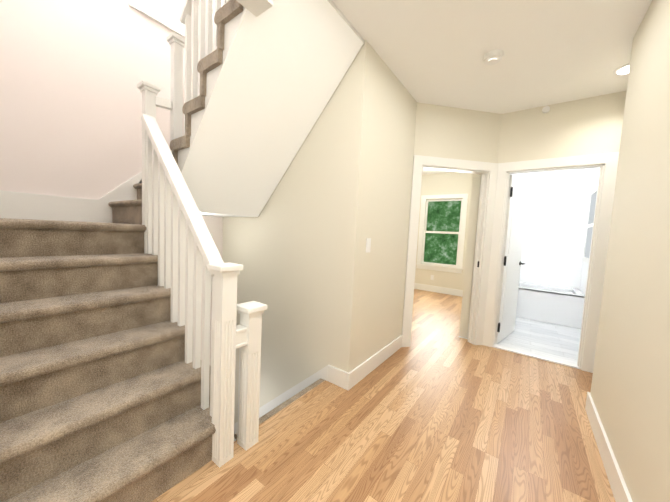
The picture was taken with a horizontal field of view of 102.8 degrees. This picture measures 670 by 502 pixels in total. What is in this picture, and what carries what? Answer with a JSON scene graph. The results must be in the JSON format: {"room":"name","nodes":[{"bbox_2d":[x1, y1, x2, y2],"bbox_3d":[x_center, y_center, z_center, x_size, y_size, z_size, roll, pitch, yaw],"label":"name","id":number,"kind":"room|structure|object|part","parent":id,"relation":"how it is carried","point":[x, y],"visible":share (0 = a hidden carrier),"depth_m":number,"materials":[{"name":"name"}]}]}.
{"room":"stair landing hallway","nodes":[
{"label":"stair landing hallway","id":0,"kind":"room"},
{"bbox_2d":[0,0,197,199],"bbox_3d":[-2.196,-0.901,2.566,0.100,7.050,1.950,6,5,36],"label":"wall","id":1,"kind":"structure","parent":0,"point":[73,73],"depth_m":2.33,"materials":[{"name":"white paint"}]},
{"bbox_2d":[0,171,141,222],"bbox_3d":[-2.135,-0.570,2.595,0.016,0.636,1.850,6,5,36],"label":"trim","id":2,"kind":"structure","parent":1,"relation":"attached to","point":[17,205],"depth_m":2.31,"materials":[{"name":"white"}]},
{"bbox_2d":[129,0,205,37],"bbox_3d":[-1.706,-3.039,2.837,0.030,1.340,0.790,6,5,36],"label":"window","id":3,"kind":"structure","parent":1,"relation":"in","point":[166,13],"depth_m":2.81,"materials":[{"name":"white"}]},
{"bbox_3d":[-1.703,-3.041,2.859,0.004,1.180,0.670,6,5,36],"label":"pane","id":4,"kind":"part","parent":3,"relation":"part of","materials":[{"name":"clear glass"}]},
{"bbox_2d":[201,215,222,365],"bbox_3d":[-1.648,1.114,2.996,0.100,3.026,0.724,6,5,36],"label":"wall","id":5,"kind":"structure","parent":0,"point":[214,224],"depth_m":3.11,"materials":[{"name":"white paint"}]},
{"bbox_2d":[193,233,212,291],"bbox_3d":[-1.564,0.146,2.884,0.012,0.680,0.490,6,5,36],"label":"trim","id":6,"kind":"structure","parent":5,"relation":"attached to","point":[202,266],"depth_m":3.00,"materials":[{"name":"white"}]},
{"bbox_2d":[212,0,372,423],"bbox_3d":[-0.705,-0.843,2.747,2.300,7.050,0.100,6,5,36],"label":"wall","id":7,"kind":"structure","parent":0,"point":[294,248],"depth_m":2.34,"materials":[{"name":"beige paint"}]},
{"bbox_2d":[234,365,327,440],"bbox_3d":[-0.723,1.806,2.783,1.550,1.814,0.016,6,5,36],"label":"trim","id":8,"kind":"structure","parent":7,"relation":"attached to","point":[322,373],"depth_m":2.54,"materials":[{"name":"white wood"}]},
{"bbox_2d":[151,289,614,501],"bbox_3d":[0.341,1.202,2.799,4.250,0.233,7.900,6,5,36],"label":"floor","id":9,"kind":"structure","parent":0,"point":[477,423],"depth_m":1.68,"materials":[{"name":"brown wood"}]},
{"bbox_2d":[355,49,416,367],"bbox_3d":[0.497,-0.242,2.604,0.100,2.687,1.055,6,5,36],"label":"wall","id":10,"kind":"structure","parent":0,"point":[391,139],"depth_m":2.45,"materials":[{"name":"beige paint"}]},
{"bbox_2d":[366,238,370,252],"bbox_3d":[0.281,-0.047,2.240,0.010,0.120,0.072,6,5,36],"label":"light switch","id":11,"kind":"object","parent":10,"relation":"attached to","point":[368,243],"visible":1,"depth_m":2.23,"materials":[{"name":"white plastic"}]},
{"bbox_2d":[345,335,401,390],"bbox_3d":[0.430,1.034,2.590,0.019,0.140,1.111,6,5,36],"label":"baseboard","id":12,"kind":"structure","parent":10,"relation":"attached to","point":[359,373],"depth_m":2.43,"materials":[{"name":"white wood"}]},
{"bbox_2d":[415,172,472,289],"bbox_3d":[2.108,-0.425,6.281,2.750,2.687,0.100,6,5,36],"label":"wall","id":13,"kind":"structure","parent":0,"point":[447,183],"depth_m":5.95,"materials":[{"name":"beige paint"}]},
{"bbox_2d":[414,283,462,296],"bbox_3d":[2.014,0.845,6.324,2.750,0.140,0.016,6,5,36],"label":"baseboard","id":14,"kind":"structure","parent":13,"relation":"attached to","point":[456,292],"depth_m":6.06,"materials":[{"name":"white wood"}]},
{"bbox_2d":[416,193,467,273],"bbox_3d":[2.402,-0.406,6.039,1.030,1.710,0.145,6,5,36],"label":"bedroom window","id":15,"kind":"structure","parent":13,"relation":"in","point":[422,264],"depth_m":6.01,"materials":[{"name":"white wood"}]},
{"bbox_2d":[402,102,501,322],"bbox_3d":[1.323,-0.237,3.090,1.110,2.687,0.100,2,4,-10],"label":"wall","id":16,"kind":"structure","parent":0,"point":[455,133],"depth_m":2.96,"materials":[{"name":"beige paint"}]},
{"bbox_2d":[459,174,480,337],"bbox_3d":[2.500,-0.274,4.409,0.104,2.687,2.667,6,5,36],"label":"wall","id":17,"kind":"structure","parent":0,"point":[471,245],"depth_m":3.35,"materials":[{"name":"beige paint"}]},
{"bbox_2d":[332,0,651,174],"bbox_3d":[0.479,-1.707,2.593,4.250,0.233,7.900,6,5,36],"label":"ceiling","id":18,"kind":"structure","parent":0,"point":[433,52],"depth_m":1.97,"materials":[{"name":"white paint"}]},
{"bbox_2d":[483,49,502,64],"bbox_3d":[1.225,-1.496,2.075,0.136,0.044,0.136,6,5,36],"label":"smoke detector","id":19,"kind":"object","parent":18,"relation":"attached to","point":[492,57],"visible":1,"depth_m":2.05,"materials":[{"name":"white plastic"}]},
{"bbox_2d":[613,63,629,75],"bbox_3d":[2.362,-1.463,2.153,0.170,0.012,0.170,6,5,36],"label":"recessed light","id":20,"kind":"object","parent":18,"relation":"in","point":[622,70],"visible":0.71,"depth_m":2.17,"materials":[{"name":"white plastic"}]},
{"bbox_2d":[459,317,580,362],"bbox_3d":[2.922,1.240,4.005,1.500,0.233,2.527,6,5,36],"label":"floor","id":21,"kind":"structure","parent":0,"point":[550,340],"depth_m":3.47,"materials":[{"name":"white tile"}]},
{"bbox_2d":[516,282,584,328],"bbox_3d":[3.393,0.851,4.615,1.268,0.500,0.756,6,5,36],"label":"bathtub","id":22,"kind":"object","parent":21,"relation":"on","point":[562,306],"visible":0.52,"depth_m":4.20,"materials":[{"name":"white ceramic"}]},
{"bbox_2d":[510,168,592,289],"bbox_3d":[3.741,-0.247,4.857,1.380,2.687,0.100,6,5,36],"label":"wall","id":23,"kind":"structure","parent":0,"point":[555,225],"depth_m":4.69,"materials":[{"name":"white paint"}]},
{"bbox_2d":[498,90,626,162],"bbox_3d":[2.277,-0.175,2.860,1.162,2.687,0.100,6,5,36],"label":"wall","id":24,"kind":"structure","parent":0,"point":[589,125],"depth_m":2.72,"materials":[{"name":"beige paint"}]},
{"bbox_2d":[402,152,618,372],"bbox_3d":[1.703,0.078,2.837,1.790,2.132,0.870,6,5,36],"label":"door frame","id":25,"kind":"structure","parent":24,"relation":"attached to","point":[606,164],"depth_m":2.97,"materials":[{"name":"white wood"}]},
{"bbox_2d":[494,174,528,343],"bbox_3d":[2.277,0.116,3.396,0.228,2.008,0.778,6,5,36],"label":"bathroom door","id":26,"kind":"structure","parent":24,"relation":"in","point":[512,251],"depth_m":3.32,"materials":[{"name":"painted wood"},{"name":"black metal"}]},
{"bbox_2d":[492,343,578,368],"bbox_3d":[2.193,1.153,2.969,0.764,0.016,0.124,6,5,36],"label":"trim","id":27,"kind":"structure","parent":24,"relation":"attached to","point":[539,356],"depth_m":2.93,"materials":[{"name":"white wood"}]},
{"bbox_2d":[542,106,549,112],"bbox_3d":[2.203,-1.477,2.791,0.064,0.064,0.024,6,5,36],"label":"ceiling sensor","id":28,"kind":"object","parent":24,"relation":"attached to","point":[545,109],"visible":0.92,"depth_m":2.78,"materials":[{"name":"white plastic"}]},
{"bbox_2d":[580,168,599,294],"bbox_3d":[3.525,-0.160,3.483,0.100,2.687,2.377,6,5,36],"label":"wall","id":29,"kind":"structure","parent":0,"point":[594,184],"depth_m":4.23,"materials":[{"name":"white paint"}]},
{"bbox_2d":[582,185,597,262],"bbox_3d":[3.917,-0.391,4.091,0.020,1.140,0.740,6,5,36],"label":"bathroom window","id":30,"kind":"structure","parent":29,"relation":"in","point":[589,224],"depth_m":4.19,"materials":[{"name":"white"}]},
{"bbox_3d":[3.921,-0.391,4.088,0.004,1.000,0.600,6,5,36],"label":"pane","id":31,"kind":"part","parent":30,"relation":"part of","materials":[{"name":"clear glass"}]},
{"bbox_2d":[590,0,669,501],"bbox_3d":[0.777,-0.057,0.181,0.120,2.687,4.266,6,5,36],"label":"wall","id":32,"kind":"structure","parent":0,"point":[630,390],"depth_m":1.35,"materials":[{"name":"beige paint"}]},
{"bbox_2d":[585,392,632,501],"bbox_3d":[0.667,1.206,0.317,0.016,0.140,4.282,6,5,36],"label":"baseboard","id":33,"kind":"structure","parent":32,"relation":"attached to","point":[620,491],"depth_m":1.49,"materials":[{"name":"white wood"}]},
{"bbox_3d":[-1.568,2.740,2.237,2.080,0.100,1.950,6,5,36],"label":"floor","id":34,"kind":"structure","parent":0,"visible":0},
{"bbox_2d":[0,0,363,501],"bbox_3d":[-1.278,-0.063,1.987,2.177,5.850,1.836,6,5,36],"label":"staircase","id":35,"kind":"structure","parent":34,"relation":"on","point":[115,386],"depth_m":1.53,"materials":[{"name":"carpet"}]},
{"bbox_3d":[-1.198,-1.087,2.020,0.104,0.986,0.104,6,5,36],"label":"newel post","id":36,"kind":"part","parent":35,"relation":"part of","materials":[{"name":"white wood"}]},
{"bbox_3d":[-0.869,-0.841,1.693,1.084,3.474,0.269,6,5,36],"label":"balustrade","id":37,"kind":"part","parent":35,"relation":"part of","materials":[{"name":"white wood"}]},
{"label":"outside","id":38,"kind":"structure","parent":0,"visible":0},
{"bbox_2d":[424,201,460,264],"bbox_3d":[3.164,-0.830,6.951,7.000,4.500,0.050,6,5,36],"label":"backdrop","id":39,"kind":"structure","parent":38,"point":[442,216],"depth_m":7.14,"materials":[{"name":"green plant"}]}
]}

